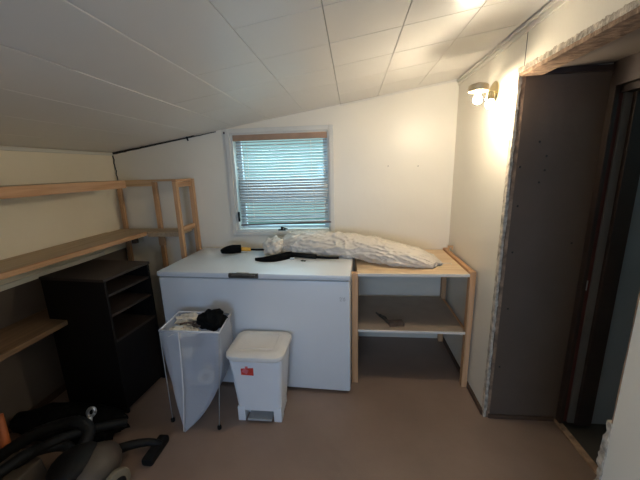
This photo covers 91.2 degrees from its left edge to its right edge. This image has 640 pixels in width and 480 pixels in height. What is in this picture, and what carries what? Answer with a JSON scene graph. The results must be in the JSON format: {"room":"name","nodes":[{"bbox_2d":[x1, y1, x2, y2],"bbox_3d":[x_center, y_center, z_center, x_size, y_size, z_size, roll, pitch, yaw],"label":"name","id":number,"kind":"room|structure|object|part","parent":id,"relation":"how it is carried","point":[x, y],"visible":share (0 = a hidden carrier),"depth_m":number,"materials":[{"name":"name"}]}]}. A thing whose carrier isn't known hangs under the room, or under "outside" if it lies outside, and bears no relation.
{"room":"storage room","nodes":[
{"label":"storage room","id":0,"kind":"room"},
{"bbox_2d":[0,146,128,288],"bbox_3d":[-2.073,0.566,0.728,0.100,1.726,4.545,0,13,6],"label":"wall","id":1,"kind":"structure","parent":0,"point":[33,223],"depth_m":2.20,"materials":[{"name":"paint"}]},
{"bbox_2d":[0,308,67,361],"bbox_3d":[-1.778,0.623,1.559,0.313,0.053,2.210,0,13,6],"label":"wall shelf","id":2,"kind":"object","parent":1,"relation":"attached to","point":[17,336],"visible":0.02,"depth_m":1.83,"materials":[{"name":"brown wood"}]},
{"bbox_2d":[7,384,66,433],"bbox_3d":[-1.895,1.161,1.868,0.014,0.050,2.565,0,13,6],"label":"baseboard","id":3,"kind":"structure","parent":1,"relation":"attached to","point":[60,390],"depth_m":2.15,"materials":[{"name":"brown wood"}]},
{"bbox_2d":[0,251,104,291],"bbox_3d":[-1.929,0.362,1.537,0.019,0.031,2.255,0,13,6],"label":"batten","id":4,"kind":"object","parent":1,"relation":"attached to","point":[6,286],"visible":1,"depth_m":2.14,"materials":[{"name":"white wood"}]},
{"bbox_2d":[0,146,113,155],"bbox_3d":[-1.940,-0.462,1.497,0.013,0.024,2.564,0,13,6],"label":"trim","id":5,"kind":"structure","parent":1,"relation":"attached to","point":[7,148],"depth_m":2.17,"materials":[{"name":"white wood"}]},
{"bbox_2d":[0,180,125,198],"bbox_3d":[-1.785,-0.185,1.373,0.343,0.059,2.210,0,13,6],"label":"wall shelf","id":6,"kind":"object","parent":1,"relation":"attached to","point":[26,190],"visible":1,"depth_m":1.87,"materials":[{"name":"brown wood"}]},
{"bbox_2d":[0,248,127,425],"bbox_3d":[-1.912,0.747,1.758,0.006,0.806,2.535,0,13,6],"label":"wall panel","id":7,"kind":"object","parent":1,"relation":"attached to","point":[30,375],"visible":0.4,"depth_m":2.01,"materials":[{"name":"beige paint"}]},
{"bbox_2d":[0,232,146,279],"bbox_3d":[-1.755,0.220,1.525,0.368,0.053,2.330,0,13,6],"label":"wall shelf","id":8,"kind":"object","parent":1,"relation":"attached to","point":[16,265],"visible":1,"depth_m":2.03,"materials":[{"name":"brown wood"}]},
{"bbox_2d":[0,0,551,152],"bbox_3d":[-0.675,-0.522,0.333,3.072,0.555,4.845,0,13,6],"label":"ceiling","id":9,"kind":"structure","parent":0,"point":[110,76],"depth_m":1.27,"materials":[{"name":"tile"}]},
{"bbox_2d":[113,81,458,337],"bbox_3d":[-0.383,-0.172,2.795,3.042,2.154,0.130,0,13,6],"label":"wall","id":10,"kind":"structure","parent":0,"point":[394,155],"depth_m":2.62,"materials":[{"name":"beige paint"}]},
{"bbox_2d":[112,131,215,153],"bbox_3d":[-1.339,-0.826,2.672,0.953,0.156,0.018,0,13,6],"label":"trim","id":11,"kind":"structure","parent":10,"relation":"attached to","point":[123,151],"depth_m":2.68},
{"bbox_2d":[224,125,334,234],"bbox_3d":[-0.326,-0.493,2.689,0.898,0.894,0.161,0,13,6],"label":"window","id":12,"kind":"structure","parent":10,"relation":"in","point":[231,146],"depth_m":2.69,"materials":[{"name":"paint"}]},
{"bbox_2d":[232,132,330,225],"bbox_3d":[-0.312,-0.504,2.659,0.812,0.760,0.061,0,13,6],"label":"window blind","id":13,"kind":"object","parent":12,"relation":"attached to","point":[305,188],"visible":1,"depth_m":2.65,"materials":[{"name":"white plastic"}]},
{"bbox_3d":[-0.296,-0.144,2.716,0.796,0.033,0.014,0,13,6],"label":"rail","id":14,"kind":"part","parent":13,"relation":"part of","materials":[{"name":"white plastic"}]},
{"bbox_3d":[-0.317,-0.504,2.740,0.790,0.794,0.035,0,13,6],"label":"sash","id":15,"kind":"part","parent":12,"relation":"part of","materials":[{"name":"plastic"}]},
{"bbox_2d":[339,79,456,105],"bbox_3d":[0.592,-1.127,2.402,0.893,0.151,0.007,0,13,6],"label":"trim","id":16,"kind":"structure","parent":10,"relation":"attached to","point":[455,80],"depth_m":2.40,"materials":[{"name":"white wood"}]},
{"bbox_2d":[9,336,606,479],"bbox_3d":[0.459,1.455,0.673,5.239,0.120,4.845,0,13,6],"label":"floor","id":17,"kind":"structure","parent":0,"point":[408,415],"depth_m":1.82,"materials":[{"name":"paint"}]},
{"bbox_2d":[9,402,129,444],"bbox_3d":[-1.516,1.083,1.893,0.770,0.167,0.279,0,13,6],"label":"bag","id":18,"kind":"object","parent":17,"relation":"on","point":[22,422],"visible":0.63,"depth_m":1.84,"materials":[{"name":"fabric"}]},
{"bbox_2d":[0,406,168,479],"bbox_3d":[-1.276,1.068,1.528,0.882,0.348,0.429,-4,13,-11],"label":"vacuum cleaner","id":19,"kind":"object","parent":17,"relation":"on","point":[88,459],"depth_m":1.54,"materials":[{"name":"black plastic"}]},
{"bbox_3d":[-1.607,1.045,1.593,0.057,0.314,0.110,-9,15,-29],"label":"orange handle","id":20,"kind":"part","parent":19,"relation":"part of","materials":[{"name":"orange plastic"}]},
{"bbox_3d":[-1.177,1.075,1.504,0.201,0.126,0.231,-4,13,-11],"label":"motor","id":21,"kind":"part","parent":19,"relation":"part of","materials":[{"name":"plastic"}]},
{"bbox_2d":[76,440,121,479],"bbox_3d":[-1.113,1.127,1.540,0.225,0.198,0.270,-4,13,-11],"label":"canister","id":22,"kind":"object","parent":19,"relation":"on","point":[101,460],"depth_m":1.50,"materials":[{"name":"beige plastic"}]},
{"bbox_2d":[39,259,165,412],"bbox_3d":[-1.448,0.635,2.159,0.463,0.920,0.383,1,13,11],"label":"base cabinet","id":23,"kind":"object","parent":17,"relation":"on","point":[109,350],"visible":0.96,"depth_m":2.02,"materials":[{"name":"black laminate"}]},
{"bbox_3d":[-1.481,0.684,1.989,0.455,0.902,0.016,1,13,11],"label":"panel","id":24,"kind":"part","parent":23,"relation":"part of","materials":[{"name":"black laminate"}]},
{"bbox_2d":[106,275,148,296],"bbox_3d":[-1.454,0.296,2.081,0.443,0.016,0.343,1,13,11],"label":"shelf","id":25,"kind":"object","parent":23,"relation":"attached to","point":[118,284],"depth_m":2.09,"materials":[{"name":"black laminate"}]},
{"bbox_2d":[109,292,151,316],"bbox_3d":[-1.450,0.423,2.110,0.443,0.016,0.343,1,13,11],"label":"shelf","id":26,"kind":"object","parent":23,"relation":"attached to","point":[120,302],"depth_m":2.12,"materials":[{"name":"black laminate"}]},
{"bbox_2d":[112,313,154,342],"bbox_3d":[-1.445,0.589,2.147,0.443,0.016,0.343,1,13,11],"label":"shelf","id":27,"kind":"object","parent":23,"relation":"attached to","point":[126,325],"depth_m":2.16,"materials":[{"name":"black laminate"}]},
{"bbox_3d":[-1.229,0.829,2.161,0.016,0.470,0.343,1,13,11],"label":"door","id":28,"kind":"part","parent":23,"relation":"part of","materials":[{"name":"black laminate"}]},
{"bbox_3d":[-1.414,0.604,2.333,0.455,0.902,0.016,1,13,11],"label":"panel","id":29,"kind":"part","parent":23,"relation":"part of","materials":[{"name":"black laminate"}]},
{"bbox_2d":[111,178,201,267],"bbox_3d":[-1.443,0.213,2.777,0.725,1.468,0.272,0,13,6],"label":"corner shelf","id":30,"kind":"object","parent":17,"relation":"on","point":[160,232],"visible":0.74,"depth_m":2.73,"materials":[{"name":"brown wood"}]},
{"bbox_3d":[-1.762,0.199,2.931,0.034,1.445,0.028,0,13,6],"label":"post","id":31,"kind":"part","parent":30,"relation":"part of","materials":[{"name":"brown wood"}]},
{"bbox_3d":[-1.447,-0.519,2.732,0.717,0.017,0.032,0,13,6],"label":"rail","id":32,"kind":"part","parent":30,"relation":"part of","materials":[{"name":"brown wood"}]},
{"bbox_3d":[-1.429,0.197,2.897,0.038,1.445,0.028,0,13,6],"label":"post","id":33,"kind":"part","parent":30,"relation":"part of","materials":[{"name":"brown wood"}]},
{"bbox_3d":[-1.126,0.247,2.633,0.030,1.448,0.040,0,13,6],"label":"post","id":34,"kind":"part","parent":30,"relation":"part of","materials":[{"name":"brown wood"}]},
{"bbox_3d":[-1.134,-0.491,2.566,0.036,0.019,0.239,0,13,6],"label":"rail","id":35,"kind":"part","parent":30,"relation":"part of","materials":[{"name":"brown wood"}]},
{"bbox_3d":[-1.089,0.196,2.854,0.036,1.448,0.040,0,13,6],"label":"post","id":36,"kind":"part","parent":30,"relation":"part of","materials":[{"name":"brown wood"}]},
{"bbox_2d":[158,311,236,431],"bbox_3d":[-0.757,0.813,1.966,0.394,0.622,0.367,0,13,6],"label":"laundry hamper","id":37,"kind":"object","parent":17,"relation":"on","point":[197,363],"visible":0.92,"depth_m":1.87,"materials":[{"name":"white fabric"}]},
{"bbox_3d":[-0.935,0.826,1.903,0.005,0.595,0.022,-8,14,-26],"label":"leg","id":38,"kind":"part","parent":37,"relation":"part of","materials":[{"name":"white metal"}]},
{"bbox_2d":[168,325,186,336],"bbox_3d":[-0.856,0.551,1.887,0.162,0.069,0.102,0,13,6],"label":"crumpled paper","id":39,"kind":"object","parent":37,"relation":"in","point":[182,327],"visible":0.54,"depth_m":1.88,"materials":[{"name":"beige paper"}]},
{"bbox_2d":[174,312,197,325],"bbox_3d":[-0.862,0.519,2.041,0.157,0.077,0.138,-6,13,-18],"label":"crumpled paper","id":40,"kind":"object","parent":37,"relation":"in","point":[192,316],"visible":0.76,"depth_m":2.00,"materials":[{"name":"beige paper"}]},
{"bbox_2d":[184,326,200,330],"bbox_3d":[-0.773,0.549,1.891,0.102,0.052,0.097,-7,14,-22],"label":"crumpled paper","id":41,"kind":"object","parent":37,"relation":"in","point":[188,328],"visible":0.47,"depth_m":1.88,"materials":[{"name":"beige paper"}]},
{"bbox_2d":[180,320,200,327],"bbox_3d":[-0.779,0.515,1.925,0.172,0.020,0.076,0,13,6],"label":"scraps","id":42,"kind":"object","parent":41,"relation":"on","point":[196,325],"visible":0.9,"depth_m":1.93,"materials":[{"name":"black fabric"}]},
{"bbox_2d":[196,308,227,331],"bbox_3d":[-0.674,0.492,1.944,0.184,0.138,0.175,0,13,6],"label":"cloth","id":43,"kind":"object","parent":37,"relation":"on","point":[212,320],"visible":0.98,"depth_m":1.89,"materials":[{"name":"black fabric"}]},
{"bbox_3d":[-0.595,0.829,1.848,0.065,0.596,0.005,-13,17,-40],"label":"leg","id":44,"kind":"part","parent":37,"relation":"part of","materials":[{"name":"grey metal"}]},
{"bbox_2d":[157,248,353,390],"bbox_3d":[-0.409,0.565,2.458,1.326,0.868,0.692,0,13,8],"label":"chest freezer","id":45,"kind":"object","parent":17,"relation":"on","point":[310,300],"visible":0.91,"depth_m":2.12,"materials":[{"name":"white metal"}]},
{"bbox_2d":[220,245,263,253],"bbox_3d":[-0.623,0.068,2.580,0.377,0.074,0.083,-5,13,-16],"label":"brush","id":46,"kind":"object","parent":45,"relation":"on","point":[230,249],"visible":0.96,"depth_m":2.54,"materials":[{"name":"black plastic"}]},
{"bbox_3d":[-0.504,0.235,2.051,0.200,0.031,0.028,0,13,8],"label":"lock plate","id":47,"kind":"part","parent":45,"relation":"part of","materials":[{"name":"metal"}]},
{"bbox_3d":[-0.419,0.162,2.378,1.326,0.036,0.668,0,13,8],"label":"lid","id":48,"kind":"part","parent":45,"relation":"part of","materials":[{"name":"white metal"}]},
{"bbox_2d":[255,251,292,261],"bbox_3d":[-0.325,0.123,2.353,0.310,0.044,0.120,-8,14,-25],"label":"holster","id":49,"kind":"object","parent":45,"relation":"on","point":[286,255],"visible":0.95,"depth_m":2.31,"materials":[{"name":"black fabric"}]},
{"bbox_2d":[290,252,338,258],"bbox_3d":[-0.059,0.118,2.350,0.406,0.040,0.043,2,13,15],"label":"pole","id":50,"kind":"object","parent":45,"relation":"on","point":[294,254],"visible":0.91,"depth_m":2.34,"materials":[{"name":"black metal"}]},
{"bbox_2d":[226,331,291,421],"bbox_3d":[-0.372,0.867,2.016,0.363,0.474,0.313,0,13,6],"label":"bin","id":51,"kind":"object","parent":17,"relation":"on","point":[258,360],"visible":1,"depth_m":1.91,"materials":[{"name":"white plastic"}]},
{"bbox_3d":[-0.378,0.660,1.969,0.363,0.046,0.313,0,13,6],"label":"lid","id":52,"kind":"part","parent":51,"relation":"part of","materials":[{"name":"plastic"}]},
{"bbox_2d":[352,248,476,386],"bbox_3d":[0.650,0.549,2.449,0.796,0.846,0.639,0,13,6],"label":"storage shelf","id":53,"kind":"object","parent":17,"relation":"on","point":[423,315],"depth_m":2.23,"materials":[{"name":"brown wood"}]},
{"bbox_2d":[262,230,442,268],"bbox_3d":[0.224,0.039,2.419,1.359,0.214,0.384,2,13,17],"label":"wrapped bundle","id":54,"kind":"object","parent":53,"relation":"on","point":[370,249],"visible":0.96,"depth_m":2.31,"materials":[{"name":"beige plastic"}]},
{"bbox_3d":[0.246,0.624,2.201,0.042,0.832,0.045,0,13,6],"label":"post","id":55,"kind":"part","parent":53,"relation":"part of","materials":[{"name":"brown wood"}]},
{"bbox_3d":[0.327,0.490,2.775,0.030,0.832,0.045,0,13,6],"label":"post","id":56,"kind":"part","parent":53,"relation":"part of","materials":[{"name":"brown wood"}]},
{"bbox_3d":[0.467,0.570,2.331,0.037,0.028,0.166,-6,14,-18],"label":"hinge piece","id":57,"kind":"part","parent":53,"relation":"part of","materials":[{"name":"black metal"}]},
{"bbox_2d":[388,319,403,326],"bbox_3d":[0.540,0.591,2.232,0.104,0.027,0.064,-2,13,-1],"label":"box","id":58,"kind":"object","parent":53,"relation":"on","point":[398,322],"visible":1,"depth_m":2.21,"materials":[{"name":"brown cardboard"}]},
{"bbox_3d":[0.651,0.563,2.438,0.716,0.015,0.596,0,13,6],"label":"shelf","id":59,"kind":"part","parent":53,"relation":"part of","materials":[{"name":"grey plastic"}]},
{"bbox_3d":[1.057,0.480,2.697,0.037,0.846,0.045,0,13,6],"label":"post","id":60,"kind":"part","parent":53,"relation":"part of","materials":[{"name":"brown wood"}]},
{"bbox_3d":[1.026,0.582,2.417,0.030,0.030,0.548,0,13,6],"label":"rail","id":61,"kind":"part","parent":53,"relation":"part of","materials":[{"name":"brown wood"}]},
{"bbox_3d":[1.014,0.155,2.320,0.030,0.041,0.548,0,13,6],"label":"rail","id":62,"kind":"part","parent":53,"relation":"part of","materials":[{"name":"brown wood"}]},
{"bbox_3d":[0.998,0.614,2.122,0.037,0.846,0.045,0,13,6],"label":"post","id":63,"kind":"part","parent":53,"relation":"part of","materials":[{"name":"brown wood"}]},
{"bbox_2d":[443,36,639,479],"bbox_3d":[1.140,0.329,0.359,0.585,2.176,4.775,0,13,6],"label":"wall","id":64,"kind":"structure","parent":0,"point":[482,133],"depth_m":1.90,"materials":[{"name":"beige paint"}]},
{"bbox_2d":[443,337,482,414],"bbox_3d":[1.051,0.971,2.379,0.014,0.032,0.903,0,13,6],"label":"baseboard","id":65,"kind":"structure","parent":64,"relation":"attached to","point":[470,390],"depth_m":2.17,"materials":[{"name":"wood"}]},
{"bbox_2d":[468,81,498,108],"bbox_3d":[0.876,-0.771,1.673,0.134,0.189,0.405,6,15,30],"label":"wall lamp","id":66,"kind":"object","parent":64,"relation":"attached to","point":[492,93],"visible":1,"depth_m":1.55,"materials":[{"name":"gold metal"}]},
{"bbox_3d":[0.793,-0.717,1.573,0.042,0.065,0.042,0,13,6],"label":"bulb","id":67,"kind":"part","parent":66,"relation":"part of","materials":[{"name":"beige glass"}]},
{"bbox_2d":[485,91,494,100],"bbox_3d":[0.822,-0.696,1.508,0.044,0.040,0.044,0,13,6],"label":"bulb socket","id":68,"kind":"object","parent":66,"relation":"attached to","point":[490,96],"depth_m":1.50,"materials":[{"name":"gold metal"}]},
{"bbox_3d":[0.822,-0.670,1.514,0.042,0.065,0.042,0,13,6],"label":"bulb","id":69,"kind":"part","parent":66,"relation":"part of","materials":[{"name":"beige glass"}]},
{"bbox_2d":[482,72,525,416],"bbox_3d":[0.990,0.139,1.728,0.021,1.946,0.034,0,13,6],"label":"trim","id":70,"kind":"structure","parent":64,"relation":"attached to","point":[518,80],"depth_m":1.68,"materials":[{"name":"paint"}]},
{"bbox_2d":[457,0,568,84],"bbox_3d":[0.808,-0.671,0.146,0.021,0.037,4.544,0,13,6],"label":"trim","id":71,"kind":"structure","parent":64,"relation":"attached to","point":[552,6],"depth_m":1.50,"materials":[{"name":"white wood"}]},
{"bbox_2d":[554,419,597,473],"bbox_3d":[1.366,1.208,1.343,0.034,0.014,1.121,0,13,6],"label":"trim","id":72,"kind":"structure","parent":64,"relation":"attached to","point":[570,437],"depth_m":1.70,"materials":[{"name":"brown wood"}]},
{"bbox_2d":[517,0,639,75],"bbox_3d":[0.968,-0.703,1.094,0.103,0.025,0.855,0,13,6],"label":"trim","id":73,"kind":"structure","parent":64,"relation":"attached to","point":[627,23],"depth_m":1.10,"materials":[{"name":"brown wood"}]},
{"bbox_2d":[594,420,612,479],"bbox_3d":[0.932,0.921,1.064,0.036,0.720,0.028,0,13,6],"label":"trim","id":74,"kind":"structure","parent":64,"relation":"attached to","point":[602,453],"depth_m":1.01,"materials":[{"name":"paint"}]},
{"bbox_2d":[612,291,639,423],"bbox_3d":[0.944,-0.016,0.839,0.101,1.206,0.006,0,13,6],"label":"trim","id":75,"kind":"structure","parent":64,"relation":"attached to","point":[639,291],"depth_m":0.92,"materials":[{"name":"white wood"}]},
{"bbox_2d":[489,70,639,423],"bbox_3d":[2.094,-0.043,1.616,2.167,2.310,0.115,0,13,6],"label":"door","id":76,"kind":"structure","parent":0,"point":[562,123],"depth_m":1.67,"materials":[{"name":"wood"}]},
{"bbox_2d":[488,414,553,421],"bbox_3d":[1.218,1.078,1.902,0.375,0.026,0.012,0,13,6],"label":"baseboard","id":77,"kind":"structure","parent":76,"relation":"attached to","point":[495,416],"depth_m":1.90,"materials":[{"name":"brown wood"}]},
{"bbox_2d":[545,64,613,74],"bbox_3d":[1.211,-0.797,1.464,0.285,0.027,0.021,0,13,6],"label":"trim","id":78,"kind":"structure","parent":76,"relation":"attached to","point":[603,67],"depth_m":1.46,"materials":[{"name":"black wood"}]},
{"bbox_2d":[520,0,634,66],"bbox_3d":[0.975,-0.828,1.075,0.120,0.230,0.834,0,13,6],"label":"lintel","id":79,"kind":"object","parent":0,"point":[575,16],"visible":0.57,"depth_m":1.19,"materials":[{"name":"beige paint"}]},
{"bbox_2d":[558,28,639,67],"bbox_3d":[1.195,-0.717,0.923,0.347,0.070,1.135,0,13,6],"label":"ceiling","id":80,"kind":"structure","parent":0,"point":[627,45],"depth_m":1.29,"materials":[{"name":"beige paint"}]},
{"bbox_3d":[1.385,0.232,0.501,0.130,2.310,2.342,0,13,6],"label":"room door","id":81,"kind":"structure","parent":0,"visible":0},
{"bbox_2d":[555,52,639,425],"bbox_3d":[1.423,0.245,1.116,0.178,1.964,1.122,0,13,6],"label":"door","id":82,"kind":"structure","parent":81,"relation":"attached to","point":[617,175],"depth_m":1.60,"materials":[{"name":"wood"}]},
{"label":"outside","id":83,"kind":"structure","parent":0,"visible":0},
{"bbox_2d":[248,218,324,224],"bbox_3d":[-0.096,0.330,8.774,16.000,0.300,11.155,0,13,6],"label":"ground","id":84,"kind":"structure","parent":83,"point":[248,218],"depth_m":13.35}
]}

